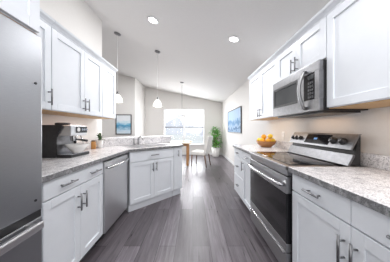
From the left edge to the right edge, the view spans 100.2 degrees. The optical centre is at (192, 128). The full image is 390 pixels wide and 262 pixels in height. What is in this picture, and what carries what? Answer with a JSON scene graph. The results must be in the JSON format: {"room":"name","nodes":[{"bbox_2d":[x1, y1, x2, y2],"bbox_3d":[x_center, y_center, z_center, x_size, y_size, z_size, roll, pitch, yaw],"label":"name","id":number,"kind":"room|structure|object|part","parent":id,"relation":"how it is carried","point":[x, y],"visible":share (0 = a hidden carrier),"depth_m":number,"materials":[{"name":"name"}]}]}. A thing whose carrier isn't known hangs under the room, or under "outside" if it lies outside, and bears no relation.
{"room":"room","nodes":[
{"label":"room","id":0,"kind":"room"},
{"bbox_2d":[40,0,101,142],"bbox_3d":[-1.595,-0.321,0.125,0.120,3.042,5.250,0,0,0],"label":"wall","id":1,"kind":"structure","parent":0,"point":[76,16],"depth_m":2.20,"materials":[{"name":"paint"}]},
{"bbox_2d":[0,0,39,34],"bbox_3d":[-1.179,-0.726,0.466,0.706,0.393,0.912,0,0,0],"label":"upper cabinet","id":2,"kind":"object","parent":1,"relation":"attached to","point":[26,13],"visible":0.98,"depth_m":0.84,"materials":[{"name":"white wood"}]},
{"bbox_2d":[37,8,55,110],"bbox_3d":[-1.347,-0.538,1.157,0.370,0.768,0.455,0,0,0],"label":"upper cabinet","id":3,"kind":"object","parent":1,"relation":"attached to","point":[46,21],"visible":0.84,"depth_m":1.33,"materials":[{"name":"white wood"}]},
{"bbox_3d":[-1.210,-0.515,1.158,0.020,0.700,0.444,0,0,0],"label":"door","id":4,"kind":"part","parent":3,"relation":"part of","materials":[{"name":"white wood"}]},
{"bbox_3d":[-1.194,-0.896,1.157,0.055,0.052,0.455,0,0,0],"label":"crown molding","id":5,"kind":"part","parent":3,"relation":"part of","materials":[{"name":"white wood"}]},
{"bbox_3d":[-1.181,-0.265,1.350,0.038,0.135,0.012,0,0,0],"label":"handle","id":6,"kind":"part","parent":3,"relation":"part of","materials":[{"name":"silver metal"}]},
{"bbox_2d":[42,21,104,116],"bbox_3d":[-1.347,-0.538,1.776,0.370,0.768,0.779,0,0,0],"label":"upper cabinet","id":7,"kind":"object","parent":1,"relation":"attached to","point":[76,69],"visible":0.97,"depth_m":1.65,"materials":[{"name":"white wood"}]},
{"bbox_3d":[-1.210,-0.515,1.597,0.020,0.700,0.416,0,0,0],"label":"door","id":8,"kind":"part","parent":7,"relation":"part of","materials":[{"name":"white wood"}]},
{"bbox_3d":[-1.194,-0.896,1.776,0.055,0.052,0.779,0,0,0],"label":"crown molding","id":9,"kind":"part","parent":7,"relation":"part of","materials":[{"name":"white wood"}]},
{"bbox_3d":[-1.210,-0.515,1.986,0.020,0.700,0.353,0,0,0],"label":"door","id":10,"kind":"part","parent":7,"relation":"part of","materials":[{"name":"white wood"}]},
{"bbox_2d":[79,60,117,118],"bbox_3d":[-1.349,-0.538,2.354,0.366,0.768,0.372,0,0,0],"label":"upper cabinet","id":11,"kind":"object","parent":1,"relation":"attached to","point":[109,71],"visible":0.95,"depth_m":2.34,"materials":[{"name":"white wood"}]},
{"bbox_3d":[-1.210,-0.515,2.353,0.020,0.700,0.366,0,0,0],"label":"door","id":12,"kind":"part","parent":11,"relation":"part of","materials":[{"name":"white wood"}]},
{"bbox_3d":[-1.194,-0.896,2.354,0.055,0.052,0.372,0,0,0],"label":"crown molding","id":13,"kind":"part","parent":11,"relation":"part of","materials":[{"name":"white wood"}]},
{"bbox_2d":[96,140,102,147],"bbox_3d":[-1.395,0.227,2.440,0.092,0.118,0.092,0,0,0],"label":"pot","id":14,"kind":"object","parent":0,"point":[99,142],"depth_m":2.41,"materials":[{"name":"white ceramic"}]},
{"bbox_2d":[102,74,135,137],"bbox_3d":[-3.215,-0.588,6.310,1.970,3.577,0.100,0,0,0],"label":"wall","id":15,"kind":"structure","parent":0,"point":[126,85],"depth_m":6.26,"materials":[{"name":"paint"}]},
{"bbox_2d":[116,114,131,133],"bbox_3d":[-2.655,-0.175,6.242,0.600,0.760,0.035,0,0,0],"label":"framed picture","id":16,"kind":"object","parent":15,"relation":"attached to","point":[123,121],"visible":0.99,"depth_m":6.24},
{"bbox_2d":[136,79,144,135],"bbox_3d":[-2.280,-0.392,6.980,0.100,3.184,1.240,0,0,0],"label":"wall","id":17,"kind":"structure","parent":0,"point":[140,89],"depth_m":6.92,"materials":[{"name":"paint"}]},
{"bbox_2d":[81,155,277,261],"bbox_3d":[-1.363,1.230,2.610,5.675,0.060,10.220,0,0,0],"label":"floor","id":18,"kind":"structure","parent":0,"point":[208,221],"depth_m":1.95,"materials":[{"name":"grey wood"}]},
{"bbox_2d":[0,13,43,261],"bbox_3d":[-1.157,0.343,0.472,0.737,1.715,0.896,0,0,0],"label":"refrigerator","id":19,"kind":"object","parent":18,"relation":"on","point":[21,223],"visible":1,"depth_m":0.80,"materials":[{"name":"silver metal"}]},
{"bbox_3d":[-0.885,0.814,0.472,0.070,0.652,0.896,0,0,0],"label":"freezer drawer","id":20,"kind":"part","parent":19,"relation":"part of","materials":[{"name":"metal"}]},
{"bbox_2d":[41,162,102,261],"bbox_3d":[-1.209,0.762,1.312,0.644,0.873,0.735,0,0,0],"label":"base cabinet","id":21,"kind":"object","parent":18,"relation":"on","point":[72,203],"visible":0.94,"depth_m":1.26,"materials":[{"name":"white wood"}]},
{"bbox_3d":[-0.935,0.770,1.173,0.020,0.616,0.331,0,0,0],"label":"door","id":22,"kind":"part","parent":21,"relation":"part of","materials":[{"name":"white wood"}]},
{"bbox_3d":[-0.905,0.394,1.190,0.038,0.012,0.155,0,0,0],"label":"handle","id":23,"kind":"part","parent":21,"relation":"part of","materials":[{"name":"silver metal"}]},
{"bbox_3d":[-0.935,0.394,1.340,0.020,0.119,0.666,0,0,0],"label":"drawer","id":24,"kind":"part","parent":21,"relation":"part of","materials":[{"name":"white wood"}]},
{"bbox_3d":[-0.905,0.585,1.308,0.038,0.135,0.012,0,0,0],"label":"handle","id":25,"kind":"part","parent":21,"relation":"part of","materials":[{"name":"silver metal"}]},
{"bbox_3d":[-0.905,0.585,1.372,0.038,0.135,0.012,0,0,0],"label":"handle","id":26,"kind":"part","parent":21,"relation":"part of","materials":[{"name":"silver metal"}]},
{"bbox_3d":[-0.935,0.770,1.508,0.020,0.616,0.331,0,0,0],"label":"door","id":27,"kind":"part","parent":21,"relation":"part of","materials":[{"name":"white wood"}]},
{"bbox_2d":[95,154,128,243],"bbox_3d":[-1.181,0.765,1.992,0.673,0.867,0.605,0,0,0],"label":"dishwasher","id":28,"kind":"object","parent":18,"relation":"on","point":[114,173],"visible":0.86,"depth_m":1.88,"materials":[{"name":"silver metal"}]},
{"bbox_3d":[-0.938,0.720,1.992,0.040,0.750,0.593,0,0,0],"label":"door","id":29,"kind":"part","parent":28,"relation":"part of","materials":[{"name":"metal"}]},
{"bbox_3d":[-0.883,0.410,1.990,0.075,0.025,0.544,0,0,0],"label":"handle","id":30,"kind":"part","parent":28,"relation":"part of","materials":[{"name":"metal"}]},
{"bbox_2d":[125,148,173,211],"bbox_3d":[-0.809,0.762,2.778,0.785,0.873,0.624,0,0,-45],"label":"base cabinet","id":31,"kind":"object","parent":18,"relation":"on","point":[150,173],"visible":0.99,"depth_m":2.53,"materials":[{"name":"white wood"}]},
{"bbox_2d":[42,141,183,182],"bbox_3d":[-1.058,0.255,2.187,1.130,0.140,2.666,0,0,20],"label":"countertop","id":32,"kind":"structure","parent":31,"relation":"on","point":[52,168],"depth_m":1.53,"materials":[{"name":"grey stone"}]},
{"bbox_2d":[42,122,88,157],"bbox_3d":[-1.327,0.108,1.742,0.387,0.354,0.285,0,0,0],"label":"espresso machine","id":33,"kind":"object","parent":32,"relation":"on","point":[55,137],"visible":0.87,"depth_m":1.62,"materials":[{"name":"black plastic"}]},
{"bbox_3d":[-1.403,0.123,1.608,0.234,0.325,0.016,0,0,0],"label":"panel","id":34,"kind":"part","parent":33,"relation":"part of","materials":[{"name":"black plastic"}]},
{"bbox_3d":[-1.365,-0.053,1.710,0.132,0.032,0.132,0,0,0],"label":"hopper lid","id":35,"kind":"part","parent":33,"relation":"part of","materials":[{"name":"black plastic"}]},
{"bbox_2d":[56,151,88,157],"bbox_3d":[-1.270,0.271,1.742,0.149,0.030,0.285,0,0,0],"label":"drip tray","id":36,"kind":"object","parent":33,"relation":"on","point":[63,154],"depth_m":1.66,"materials":[{"name":"silver plastic"}]},
{"bbox_2d":[65,143,88,152],"bbox_3d":[-1.237,0.206,1.745,0.224,0.089,0.224,0,0,0],"label":"bowl","id":37,"kind":"object","parent":33,"relation":"on","point":[77,147],"visible":1,"depth_m":1.70,"materials":[{"name":"white ceramic"}]},
{"bbox_3d":[-1.213,0.007,1.778,0.003,0.067,0.175,0,0,0],"label":"control panel","id":38,"kind":"part","parent":33,"relation":"part of","materials":[{"name":"black plastic"}]},
{"bbox_2d":[91,140,95,148],"bbox_3d":[-1.425,0.224,2.335,0.064,0.124,0.064,0,0,0],"label":"canister","id":39,"kind":"object","parent":32,"relation":"on","point":[93,142],"visible":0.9,"depth_m":2.31,"materials":[{"name":"brown wood"}]},
{"bbox_2d":[96,133,102,147],"bbox_3d":[-1.396,0.169,2.444,0.096,0.233,0.125,0,0,16],"label":"potted herb","id":40,"kind":"object","parent":32,"relation":"on","point":[99,141],"visible":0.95,"depth_m":2.42,"materials":[{"name":"white ceramic"}]},
{"bbox_2d":[95,135,171,146],"bbox_3d":[-1.112,0.217,3.180,0.365,0.135,1.502,0,0,45],"label":"backsplash","id":41,"kind":"structure","parent":32,"relation":"on","point":[110,141],"depth_m":2.95,"materials":[{"name":"grey stone"}]},
{"bbox_2d":[133,136,142,144],"bbox_3d":[-0.941,0.204,2.913,0.201,0.162,0.196,0,0,-45],"label":"faucet","id":42,"kind":"object","parent":32,"relation":"on","point":[139,136],"visible":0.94,"depth_m":2.90,"materials":[{"name":"silver metal"}]},
{"bbox_2d":[123,143,165,147],"bbox_3d":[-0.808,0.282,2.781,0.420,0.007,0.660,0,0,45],"label":"sink","id":43,"kind":"object","parent":32,"relation":"in","point":[154,144],"visible":0.84,"depth_m":2.77,"materials":[{"name":"metal"}]},
{"bbox_3d":[-0.761,0.782,2.453,0.388,0.591,0.020,0,0,-45],"label":"door","id":44,"kind":"part","parent":31,"relation":"part of","materials":[{"name":"white wood"}]},
{"bbox_3d":[-0.623,0.406,2.592,0.781,0.144,0.020,0,0,-45],"label":"drawer","id":45,"kind":"part","parent":31,"relation":"part of","materials":[{"name":"white wood"}]},
{"bbox_3d":[-0.484,0.782,2.731,0.389,0.591,0.020,0,0,-45],"label":"door","id":46,"kind":"part","parent":31,"relation":"part of","materials":[{"name":"white wood"}]},
{"bbox_2d":[172,147,181,195],"bbox_3d":[-0.460,0.762,3.127,0.192,0.873,0.624,0,0,-45],"label":"base cabinet","id":47,"kind":"object","parent":18,"relation":"on","point":[177,156],"visible":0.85,"depth_m":2.94,"materials":[{"name":"white wood"}]},
{"bbox_2d":[171,141,190,165],"bbox_3d":[-0.640,0.825,5.750,1.160,0.750,0.960,0,0,0],"label":"dining table","id":48,"kind":"object","parent":18,"relation":"on","point":[186,144],"visible":0.47,"depth_m":5.33,"materials":[{"name":"brown wood"}]},
{"bbox_3d":[-0.180,0.843,5.365,0.080,0.714,0.070,0,0,0],"label":"leg","id":49,"kind":"part","parent":48,"relation":"part of","materials":[{"name":"brown wood"}]},
{"bbox_2d":[191,136,212,167],"bbox_3d":[0.301,0.711,5.346,0.617,0.983,0.460,0,0,24],"label":"dining chair","id":50,"kind":"object","parent":18,"relation":"on","point":[208,143],"visible":0.98,"depth_m":5.18,"materials":[{"name":"beige fabric"}]},
{"bbox_3d":[0.238,0.777,5.374,0.470,0.125,0.460,0,0,24],"label":"seat","id":51,"kind":"part","parent":50,"relation":"part of","materials":[{"name":"beige fabric"}]},
{"bbox_3d":[0.497,0.505,5.259,0.188,0.573,0.450,0,0,24],"label":"backrest","id":52,"kind":"part","parent":50,"relation":"part of","materials":[{"name":"beige fabric"}]},
{"bbox_2d":[209,126,222,156],"bbox_3d":[0.975,0.542,7.138,0.640,1.317,0.670,0,0,-43],"label":"potted plant","id":53,"kind":"object","parent":18,"relation":"on","point":[215,149],"visible":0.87,"depth_m":7.02,"materials":[{"name":"green plant"}]},
{"bbox_3d":[0.990,1.000,7.150,0.370,0.400,0.370,0,0,0],"label":"pot","id":54,"kind":"part","parent":53,"relation":"part of","materials":[{"name":"white ceramic"}]},
{"bbox_2d":[234,148,242,200],"bbox_3d":[1.029,0.762,2.688,0.644,0.873,0.505,0,0,0],"label":"base cabinet","id":55,"kind":"object","parent":18,"relation":"on","point":[238,157],"visible":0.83,"depth_m":2.67,"materials":[{"name":"white wood"}]},
{"bbox_3d":[0.755,0.925,2.688,0.020,0.306,0.501,0,0,0],"label":"drawer","id":56,"kind":"part","parent":55,"relation":"part of","materials":[{"name":"white wood"}]},
{"bbox_3d":[0.755,0.613,2.688,0.020,0.301,0.501,0,0,0],"label":"drawer","id":57,"kind":"part","parent":55,"relation":"part of","materials":[{"name":"white wood"}]},
{"bbox_3d":[0.755,0.394,2.688,0.020,0.119,0.501,0,0,0],"label":"drawer","id":58,"kind":"part","parent":55,"relation":"part of","materials":[{"name":"white wood"}]},
{"bbox_2d":[241,152,250,210],"bbox_3d":[1.029,0.762,2.243,0.644,0.873,0.380,0,0,0],"label":"base cabinet","id":59,"kind":"object","parent":18,"relation":"on","point":[246,157],"visible":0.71,"depth_m":2.30,"materials":[{"name":"white wood"}]},
{"bbox_3d":[0.755,0.394,2.243,0.020,0.119,0.376,0,0,0],"label":"drawer","id":60,"kind":"part","parent":59,"relation":"part of","materials":[{"name":"white wood"}]},
{"bbox_3d":[0.755,0.770,2.243,0.020,0.616,0.376,0,0,0],"label":"door","id":61,"kind":"part","parent":59,"relation":"part of","materials":[{"name":"white wood"}]},
{"bbox_2d":[233,140,292,153],"bbox_3d":[1.036,0.255,2.504,0.633,0.140,0.912,0,0,0],"label":"countertop","id":62,"kind":"structure","parent":59,"relation":"on","point":[280,146],"depth_m":2.39,"materials":[{"name":"grey stone"}]},
{"bbox_2d":[256,140,276,146],"bbox_3d":[1.165,0.237,2.600,0.304,0.096,0.304,0,0,0],"label":"fruit bowl","id":63,"kind":"object","parent":62,"relation":"on","point":[261,143],"visible":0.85,"depth_m":2.50,"materials":[{"name":"brown wood"}]},
{"bbox_2d":[247,132,361,261],"bbox_3d":[0.996,0.620,1.645,0.691,1.160,0.795,0,0,0],"label":"range","id":64,"kind":"object","parent":18,"relation":"on","point":[271,189],"visible":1,"depth_m":1.45,"materials":[{"name":"silver metal"}]},
{"bbox_3d":[0.684,0.435,1.645,0.068,0.025,0.760,0,0,0],"label":"handle","id":65,"kind":"part","parent":64,"relation":"part of","materials":[{"name":"metal"}]},
{"bbox_3d":[0.736,1.036,1.645,0.038,0.157,0.787,0,0,0],"label":"storage drawer","id":66,"kind":"part","parent":64,"relation":"part of","materials":[{"name":"silver metal"}]},
{"bbox_3d":[0.735,0.659,1.645,0.040,0.582,0.787,0,0,0],"label":"oven door","id":67,"kind":"part","parent":64,"relation":"part of","materials":[{"name":"black glass"}]},
{"bbox_3d":[0.740,0.338,1.645,0.038,0.044,0.787,0,0,0],"label":"panel","id":68,"kind":"part","parent":64,"relation":"part of","materials":[{"name":"silver metal"}]},
{"bbox_3d":[0.909,0.299,1.645,0.412,0.032,0.795,0,0,0],"label":"cooktop frame","id":69,"kind":"part","parent":64,"relation":"part of","materials":[{"name":"silver metal"}]},
{"bbox_2d":[256,152,334,164],"bbox_3d":[0.938,0.281,1.645,0.355,0.004,0.735,0,0,0],"label":"cooktop","id":70,"kind":"object","parent":64,"relation":"in","point":[286,158],"depth_m":1.49,"materials":[{"name":"black glass"}]},
{"bbox_3d":[1.238,0.099,1.627,0.051,0.090,0.310,0,0,0],"label":"display panel","id":71,"kind":"part","parent":64,"relation":"part of","materials":[{"name":"black glass"}]},
{"bbox_3d":[1.248,0.102,1.645,0.085,0.124,0.795,0,0,0],"label":"control panel","id":72,"kind":"part","parent":64,"relation":"part of","materials":[{"name":"silver metal"}]},
{"bbox_3d":[1.226,0.100,1.432,0.051,0.060,0.062,0,0,0],"label":"knob","id":73,"kind":"part","parent":64,"relation":"part of","materials":[{"name":"black plastic"}]},
{"bbox_3d":[1.226,0.100,1.342,0.051,0.060,0.062,0,0,0],"label":"knob","id":74,"kind":"part","parent":64,"relation":"part of","materials":[{"name":"black plastic"}]},
{"bbox_2d":[292,174,389,261],"bbox_3d":[1.029,0.762,0.769,0.644,0.873,0.925,0,0,0],"label":"base cabinet","id":75,"kind":"object","parent":18,"relation":"on","point":[328,226],"visible":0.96,"depth_m":0.87,"materials":[{"name":"white wood"}]},
{"bbox_3d":[0.726,0.394,0.998,0.038,0.012,0.130,0,0,0],"label":"handle","id":76,"kind":"part","parent":75,"relation":"part of","materials":[{"name":"silver metal"}]},
{"bbox_3d":[0.755,0.394,0.998,0.020,0.119,0.452,0,0,0],"label":"drawer","id":77,"kind":"part","parent":75,"relation":"part of","materials":[{"name":"white wood"}]},
{"bbox_3d":[0.755,0.770,0.998,0.020,0.616,0.452,0,0,0],"label":"door","id":78,"kind":"part","parent":75,"relation":"part of","materials":[{"name":"white wood"}]},
{"bbox_2d":[288,152,389,216],"bbox_3d":[1.036,0.255,0.875,0.633,0.140,1.150,0,0,0],"label":"countertop","id":79,"kind":"structure","parent":75,"relation":"on","point":[369,186],"depth_m":0.92,"materials":[{"name":"grey stone"}]},
{"bbox_3d":[0.726,0.590,0.802,0.038,0.135,0.012,0,0,0],"label":"handle","id":80,"kind":"part","parent":75,"relation":"part of","materials":[{"name":"silver metal"}]},
{"bbox_3d":[0.726,0.590,0.738,0.038,0.135,0.012,0,0,0],"label":"handle","id":81,"kind":"part","parent":75,"relation":"part of","materials":[{"name":"silver metal"}]},
{"bbox_3d":[0.755,0.394,0.541,0.020,0.119,0.453,0,0,0],"label":"drawer","id":82,"kind":"part","parent":75,"relation":"part of","materials":[{"name":"white wood"}]},
{"bbox_3d":[0.755,0.770,0.541,0.020,0.616,0.453,0,0,0],"label":"door","id":83,"kind":"part","parent":75,"relation":"part of","materials":[{"name":"white wood"}]},
{"bbox_2d":[145,87,221,152],"bbox_3d":[-0.427,-0.392,7.660,3.805,3.184,0.120,0,0,0],"label":"wall","id":84,"kind":"structure","parent":0,"point":[154,116],"depth_m":7.60,"materials":[{"name":"paint"}]},
{"bbox_2d":[164,109,183,140],"bbox_3d":[-0.895,-0.110,7.665,0.956,1.660,0.070,0,0,0],"label":"window","id":85,"kind":"structure","parent":84,"relation":"in","point":[164,109],"depth_m":7.63,"materials":[{"name":"silver metal"}]},
{"bbox_2d":[184,109,204,143],"bbox_3d":[0.065,-0.110,7.665,0.956,1.660,0.070,0,0,0],"label":"window","id":86,"kind":"structure","parent":84,"relation":"in","point":[184,109],"depth_m":7.63,"materials":[{"name":"silver metal"}]},
{"bbox_2d":[84,0,329,102],"bbox_3d":[-1.363,-1.821,2.610,5.675,1.272,10.220,0,0,0],"label":"ceiling","id":87,"kind":"structure","parent":0,"point":[191,37],"depth_m":2.69,"materials":[{"name":"paint"}]},
{"bbox_2d":[114,32,122,102],"bbox_3d":[-1.417,-1.156,3.060,0.180,1.294,0.180,0,0,0],"label":"pendant light","id":88,"kind":"object","parent":87,"relation":"hanging from","point":[118,97],"visible":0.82,"depth_m":3.06,"materials":[{"name":"silver metal"}]},
{"bbox_3d":[-1.417,-1.233,3.060,0.005,1.068,0.005,0,0,23],"label":"rod","id":89,"kind":"part","parent":88,"relation":"part of","materials":[{"name":"metal"}]},
{"bbox_3d":[-1.417,-0.576,3.060,0.180,0.134,0.180,0,0,0],"label":"lamp shade","id":90,"kind":"part","parent":88,"relation":"part of","materials":[{"name":"white glass"}]},
{"bbox_2d":[147,16,158,23],"bbox_3d":[-0.595,-1.614,2.420,0.172,0.042,0.175,0,0,6],"label":"recessed light","id":91,"kind":"object","parent":87,"relation":"in","point":[151,19],"visible":1,"depth_m":2.41,"materials":[{"name":"white"}]},
{"bbox_2d":[153,50,161,106],"bbox_3d":[-0.757,-1.074,3.480,0.180,1.180,0.180,0,0,0],"label":"pendant light","id":92,"kind":"object","parent":87,"relation":"hanging from","point":[157,103],"visible":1,"depth_m":3.48,"materials":[{"name":"white glass"}]},
{"bbox_3d":[-0.757,-1.151,3.480,0.005,0.955,0.005,0,0,-23],"label":"rod","id":93,"kind":"part","parent":92,"relation":"part of","materials":[{"name":"metal"}]},
{"bbox_3d":[-0.757,-0.551,3.480,0.180,0.134,0.180,0,0,0],"label":"lamp shade","id":94,"kind":"part","parent":92,"relation":"part of","materials":[{"name":"white glass"}]},
{"bbox_2d":[175,82,189,116],"bbox_3d":[-0.371,-0.998,5.529,0.519,1.172,0.502,0,0,0],"label":"chandelier","id":95,"kind":"object","parent":87,"relation":"hanging from","point":[176,111],"visible":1,"depth_m":5.50,"materials":[{"name":"silver metal"}]},
{"bbox_2d":[228,36,239,42],"bbox_3d":[0.620,-1.359,2.470,0.172,0.042,0.175,0,0,6],"label":"recessed light","id":96,"kind":"object","parent":87,"relation":"in","point":[234,39],"visible":1,"depth_m":2.46,"materials":[{"name":"white"}]},
{"bbox_2d":[222,79,389,166],"bbox_3d":[1.415,-0.005,2.550,0.120,2.410,10.100,0,0,0],"label":"wall","id":97,"kind":"structure","parent":0,"point":[373,124],"depth_m":1.98,"materials":[{"name":"paint"}]},
{"bbox_2d":[222,153,233,164],"bbox_3d":[1.347,1.149,5.277,0.013,0.099,4.614,0,0,0],"label":"baseboard","id":98,"kind":"structure","parent":97,"relation":"attached to","point":[225,156],"depth_m":6.16,"materials":[{"name":"white wood"}]},
{"bbox_2d":[228,106,241,132],"bbox_3d":[1.337,-0.260,5.360,0.035,0.760,1.680,0,0,0],"label":"framed picture","id":99,"kind":"object","parent":97,"relation":"attached to","point":[235,115],"visible":1,"depth_m":5.10},
{"bbox_2d":[248,54,284,119],"bbox_3d":[1.167,-0.538,2.466,0.370,0.768,0.968,0,0,0],"label":"upper cabinet","id":100,"kind":"object","parent":97,"relation":"attached to","point":[262,80],"visible":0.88,"depth_m":2.39,"materials":[{"name":"white wood"}]},
{"bbox_3d":[1.030,-0.515,2.708,0.020,0.700,0.480,0,0,0],"label":"door","id":101,"kind":"part","parent":100,"relation":"part of","materials":[{"name":"white wood"}]},
{"bbox_3d":[1.014,-0.896,2.466,0.055,0.052,0.968,0,0,0],"label":"crown molding","id":102,"kind":"part","parent":100,"relation":"part of","materials":[{"name":"white wood"}]},
{"bbox_3d":[1.030,-0.515,2.224,0.020,0.700,0.480,0,0,0],"label":"door","id":103,"kind":"part","parent":100,"relation":"part of","materials":[{"name":"white wood"}]},
{"bbox_2d":[273,140,292,148],"bbox_3d":[1.341,0.235,2.502,0.021,0.100,0.905,0,0,0],"label":"backsplash","id":104,"kind":"structure","parent":97,"relation":"attached to","point":[286,145],"depth_m":2.40,"materials":[{"name":"grey stone"}]},
{"bbox_2d":[274,9,326,81],"bbox_3d":[1.167,-0.731,1.616,0.370,0.383,0.728,0,0,0],"label":"upper cabinet","id":105,"kind":"object","parent":97,"relation":"attached to","point":[308,45],"visible":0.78,"depth_m":1.49,"materials":[{"name":"white wood"}]},
{"bbox_3d":[1.030,-0.708,1.798,0.020,0.315,0.360,0,0,0],"label":"door","id":106,"kind":"part","parent":105,"relation":"part of","materials":[{"name":"white wood"}]},
{"bbox_3d":[1.014,-0.896,1.616,0.055,0.052,0.728,0,0,0],"label":"crown molding","id":107,"kind":"part","parent":105,"relation":"part of","materials":[{"name":"white wood"}]},
{"bbox_3d":[1.030,-0.708,1.434,0.020,0.315,0.360,0,0,0],"label":"door","id":108,"kind":"part","parent":105,"relation":"part of","materials":[{"name":"white wood"}]},
{"bbox_2d":[273,59,367,117],"bbox_3d":[1.123,-0.333,1.616,0.456,0.409,0.724,0,0,0],"label":"microwave","id":109,"kind":"object","parent":105,"relation":"attached to","point":[302,94],"visible":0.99,"depth_m":1.39,"materials":[{"name":"silver metal"}]},
{"bbox_3d":[0.985,-0.350,1.736,0.031,0.218,0.443,0,0,0],"label":"door","id":110,"kind":"part","parent":109,"relation":"part of","materials":[{"name":"black plastic"}]},
{"bbox_3d":[0.987,-0.340,1.616,0.034,0.394,0.724,0,0,0],"label":"frame","id":111,"kind":"part","parent":109,"relation":"part of","materials":[{"name":"silver metal"}]},
{"bbox_3d":[0.933,-0.330,1.400,0.076,0.336,0.026,0,0,0],"label":"handle","id":112,"kind":"part","parent":109,"relation":"part of","materials":[{"name":"silver metal"}]},
{"bbox_3d":[0.985,-0.350,1.364,0.030,0.219,0.128,0,0,0],"label":"control panel","id":113,"kind":"part","parent":109,"relation":"part of","materials":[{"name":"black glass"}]},
{"bbox_2d":[322,0,389,108],"bbox_3d":[1.169,-0.538,0.730,0.366,0.768,1.040,0,0,0],"label":"upper cabinet","id":114,"kind":"object","parent":97,"relation":"attached to","point":[358,31],"visible":1,"depth_m":1.02,"materials":[{"name":"white wood"}]},
{"bbox_3d":[1.014,-0.896,0.730,0.055,0.052,1.040,0,0,0],"label":"crown molding","id":115,"kind":"part","parent":114,"relation":"part of","materials":[{"name":"white wood"}]},
{"bbox_2d":[361,152,389,170],"bbox_3d":[1.341,0.235,0.876,0.021,0.100,1.148,0,0,0],"label":"backsplash","id":116,"kind":"structure","parent":97,"relation":"attached to","point":[378,161],"depth_m":1.18,"materials":[{"name":"grey stone"}]},
{"label":"outside","id":117,"kind":"structure","parent":0,"visible":0},
{"bbox_2d":[165,133,203,142],"bbox_3d":[0.000,1.525,33.950,60.000,0.050,52.100,0,0,0],"label":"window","id":118,"kind":"structure","parent":117,"point":[195,137],"depth_m":28.76,"materials":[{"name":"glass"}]},
{"bbox_2d":[165,118,193,133],"bbox_3d":[-4.600,-0.860,49.500,9.800,4.720,7.600,0,0,0],"label":"neighbor house","id":119,"kind":"structure","parent":118,"relation":"on","point":[176,122],"depth_m":46.00,"materials":[{"name":"white"}]},
{"bbox_2d":[200,119,203,138],"bbox_3d":[1.600,-0.105,24.000,1.440,3.210,1.404,0,0,0],"label":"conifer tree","id":120,"kind":"object","parent":118,"relation":"on","point":[202,129],"visible":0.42,"depth_m":23.79,"materials":[{"name":"white"}]}
]}

